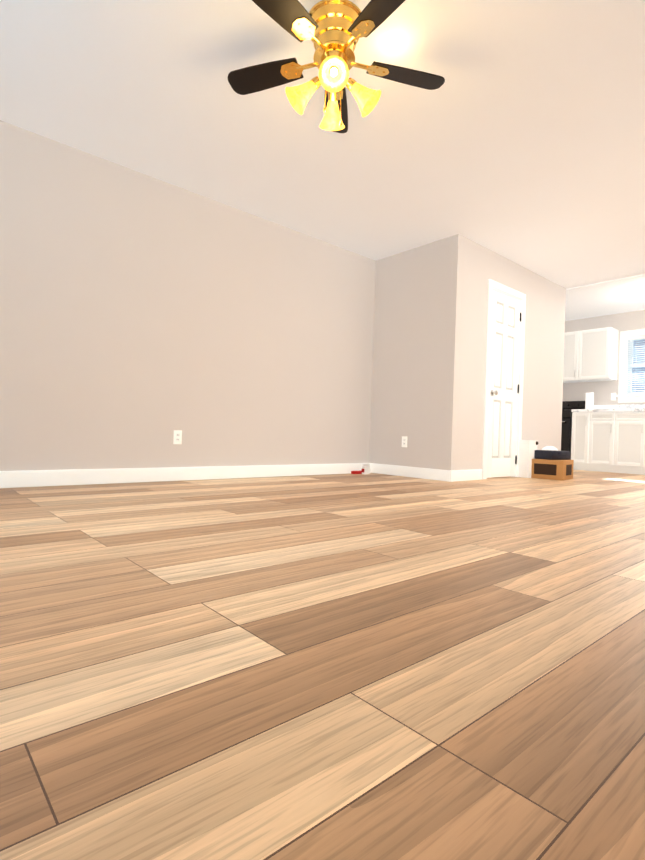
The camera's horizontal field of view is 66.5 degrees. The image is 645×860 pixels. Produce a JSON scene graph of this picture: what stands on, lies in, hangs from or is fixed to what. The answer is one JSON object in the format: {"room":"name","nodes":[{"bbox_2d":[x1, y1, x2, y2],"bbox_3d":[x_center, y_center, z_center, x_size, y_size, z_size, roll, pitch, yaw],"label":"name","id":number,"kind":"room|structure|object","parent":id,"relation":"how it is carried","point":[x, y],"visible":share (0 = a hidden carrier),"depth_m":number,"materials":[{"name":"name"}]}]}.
{"room":"empty living room","nodes":[
{"label":"empty living room","id":0,"kind":"room"},
{"bbox_2d":[0,120,375,470],"bbox_3d":[0.388,-0.739,5.584,9.230,2.440,0.120,2,0,-41],"label":"wall","id":1,"kind":"structure","parent":0,"point":[143,317],"depth_m":4.01,"materials":[{"name":"paint"}]},
{"bbox_2d":[173,430,181,443],"bbox_3d":[-1.213,0.061,4.121,0.072,0.116,0.006,2,0,-41],"label":"outlet","id":2,"kind":"object","parent":1,"relation":"attached to","point":[177,438],"visible":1,"depth_m":4.12,"materials":[{"name":"white plastic"}]},
{"bbox_2d":[0,463,370,487],"bbox_3d":[-1.207,0.366,4.093,4.690,0.110,0.069,2,0,-41],"label":"baseboard","id":3,"kind":"structure","parent":1,"relation":"attached to","point":[32,479],"depth_m":3.97,"materials":[{"name":"white wood"}]},
{"bbox_2d":[0,470,644,859],"bbox_3d":[2.798,0.599,2.688,9.600,0.100,7.900,2,0,-41],"label":"floor","id":4,"kind":"structure","parent":0,"point":[358,666],"depth_m":0.92,"materials":[{"name":"wood"}]},
{"bbox_2d":[351,464,369,473],"bbox_3d":[0.442,0.432,5.422,0.244,0.101,0.158,2,0,-41],"label":"supplies","id":5,"kind":"object","parent":4,"relation":"on","point":[365,469],"visible":0.9,"depth_m":5.37,"materials":[{"name":"metal"}]},
{"bbox_2d":[518,440,573,480],"bbox_3d":[2.627,0.342,5.704,0.567,0.430,0.469,2,0,-41],"label":"boxes","id":6,"kind":"object","parent":4,"relation":"on","point":[550,462],"visible":1,"depth_m":5.60,"materials":[{"name":"cardboard"}]},
{"bbox_2d":[561,401,584,459],"bbox_3d":[3.763,0.061,7.979,0.707,1.090,0.727,2,0,-41],"label":"stove","id":7,"kind":"object","parent":4,"relation":"on","point":[566,431],"visible":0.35,"depth_m":7.57,"materials":[{"name":"black metal"}]},
{"bbox_2d":[571,412,582,469],"bbox_3d":[4.132,0.177,7.600,0.642,0.880,0.304,2,0,-41],"label":"base cabinet","id":8,"kind":"object","parent":4,"relation":"on","point":[577,417],"depth_m":7.45,"materials":[{"name":"white wood"}]},
{"bbox_2d":[583,412,634,472],"bbox_3d":[4.308,0.182,7.399,0.642,0.880,0.448,2,0,-41],"label":"base cabinet","id":9,"kind":"object","parent":4,"relation":"on","point":[607,438],"depth_m":7.18,"materials":[{"name":"white wood"}]},
{"bbox_2d":[571,408,638,415],"bbox_3d":[4.272,-0.279,7.442,0.666,0.040,0.710,2,0,-41],"label":"countertop","id":10,"kind":"structure","parent":9,"relation":"on","point":[595,409],"depth_m":7.19,"materials":[{"name":"white stone"}]},
{"bbox_2d":[585,392,593,408],"bbox_3d":[4.176,-0.443,7.692,0.116,0.278,0.116,2,0,-41],"label":"paper towel roll","id":11,"kind":"object","parent":10,"relation":"on","point":[589,401],"visible":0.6,"depth_m":7.64,"materials":[{"name":"white paper"}]},
{"bbox_2d":[619,424,644,474],"bbox_3d":[4.674,0.282,6.976,0.642,0.700,0.888,2,0,-41],"label":"base cabinet","id":12,"kind":"object","parent":4,"relation":"on","point":[631,436],"depth_m":6.90,"materials":[{"name":"white wood"}]},
{"bbox_2d":[0,0,644,320],"bbox_3d":[2.883,-1.940,2.700,9.600,0.100,7.900,2,0,-41],"label":"ceiling","id":13,"kind":"structure","parent":0,"point":[518,136],"depth_m":3.15,"materials":[{"name":"paint"}]},
{"bbox_2d":[228,0,444,132],"bbox_3d":[0.056,-1.729,2.367,1.113,0.513,1.108,2,0,-41],"label":"ceiling fan","id":14,"kind":"object","parent":13,"relation":"hanging from","point":[333,31],"visible":1,"depth_m":2.35,"materials":[{"name":"black wood"}]},
{"bbox_2d":[369,237,448,469],"bbox_3d":[0.942,-0.721,5.338,0.120,2.440,0.980,2,0,-41],"label":"wall","id":15,"kind":"structure","parent":0,"point":[429,351],"depth_m":5.26,"materials":[{"name":"paint"}]},
{"bbox_2d":[402,436,406,446],"bbox_3d":[0.879,0.127,5.277,0.006,0.116,0.072,2,0,-41],"label":"outlet","id":16,"kind":"object","parent":15,"relation":"attached to","point":[404,441],"visible":1,"depth_m":5.27,"materials":[{"name":"white plastic"}]},
{"bbox_2d":[370,463,453,481],"bbox_3d":[0.910,0.443,5.222,0.015,0.110,1.075,2,0,-41],"label":"baseboard","id":17,"kind":"structure","parent":15,"relation":"attached to","point":[441,475],"depth_m":5.16,"materials":[{"name":"white wood"}]},
{"bbox_2d":[441,234,565,470],"bbox_3d":[2.192,-0.678,5.700,2.480,2.440,0.120,2,0,-41],"label":"wall","id":18,"kind":"structure","parent":0,"point":[471,265],"depth_m":5.16,"materials":[{"name":"paint"}]},
{"bbox_2d":[453,469,481,481],"bbox_3d":[1.477,0.461,5.017,0.530,0.110,0.019,2,0,-41],"label":"baseboard","id":19,"kind":"structure","parent":18,"relation":"attached to","point":[476,474],"depth_m":5.00,"materials":[{"name":"white wood"}]},
{"bbox_2d":[482,279,525,479],"bbox_3d":[1.989,-0.529,5.515,0.806,2.128,0.138,2,0,-41],"label":"door frame","id":20,"kind":"structure","parent":18,"relation":"attached to","point":[505,290],"depth_m":5.37,"materials":[{"name":"white wood"}]},
{"bbox_2d":[487,290,520,477],"bbox_3d":[2.038,-0.489,5.469,0.640,2.026,0.107,2,0,-41],"label":"closet door","id":21,"kind":"structure","parent":18,"relation":"in","point":[503,393],"depth_m":5.47,"materials":[{"name":"white wood"}]},
{"bbox_2d":[562,310,644,404],"bbox_3d":[5.079,-0.574,7.136,0.120,2.440,3.720,2,0,-41],"label":"wall","id":22,"kind":"structure","parent":0,"point":[602,391],"depth_m":7.79,"materials":[{"name":"paint"}]},
{"bbox_2d":[563,327,618,382],"bbox_3d":[4.143,-1.173,7.858,0.365,0.780,0.920,2,0,-41],"label":"upper cabinet","id":23,"kind":"object","parent":22,"relation":"attached to","point":[590,355],"visible":0.71,"depth_m":7.62,"materials":[{"name":"white wood"}]},
{"bbox_2d":[611,393,615,399],"bbox_3d":[4.532,-0.520,7.663,0.006,0.116,0.072,2,0,-41],"label":"electrical outlet","id":24,"kind":"object","parent":22,"relation":"attached to","point":[613,396],"visible":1,"depth_m":7.66,"materials":[{"name":"white plastic"}]},
{"bbox_2d":[594,404,644,411],"bbox_3d":[4.899,-0.329,7.218,0.020,0.100,1.870,2,0,-41],"label":"backsplash","id":25,"kind":"structure","parent":22,"relation":"attached to","point":[638,407],"depth_m":7.49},
{"bbox_2d":[616,329,644,402],"bbox_3d":[4.976,-0.960,7.236,0.165,1.105,1.110,2,0,-41],"label":"window frame","id":26,"kind":"structure","parent":22,"relation":"attached to","point":[622,396],"depth_m":7.55,"materials":[{"name":"white wood"}]},
{"bbox_2d":[627,338,644,393],"bbox_3d":[5.027,-0.969,7.281,0.060,0.888,0.876,2,0,-41],"label":"window","id":27,"kind":"structure","parent":22,"relation":"in","point":[630,366],"depth_m":7.57,"materials":[{"name":"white glass"}]},
{"bbox_2d":[626,336,644,394],"bbox_3d":[4.967,-0.973,7.228,0.048,0.882,0.872,2,0,-41],"label":"window blind","id":28,"kind":"object","parent":27,"relation":"attached to","point":[637,337],"visible":0.98,"depth_m":7.47,"materials":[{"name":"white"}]},
{"bbox_2d":[566,274,644,292],"bbox_3d":[4.033,-1.826,5.620,0.120,0.022,2.620,2,0,-41],"label":"wall","id":29,"kind":"structure","parent":0,"point":[611,282],"depth_m":6.14,"materials":[{"name":"paint"}]},
{"label":"outside","id":30,"kind":"structure","parent":0,"visible":0},
{"bbox_2d":[631,340,644,391],"bbox_3d":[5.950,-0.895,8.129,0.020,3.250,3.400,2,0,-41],"label":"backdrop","id":31,"kind":"structure","parent":30,"point":[634,374],"depth_m":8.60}
]}

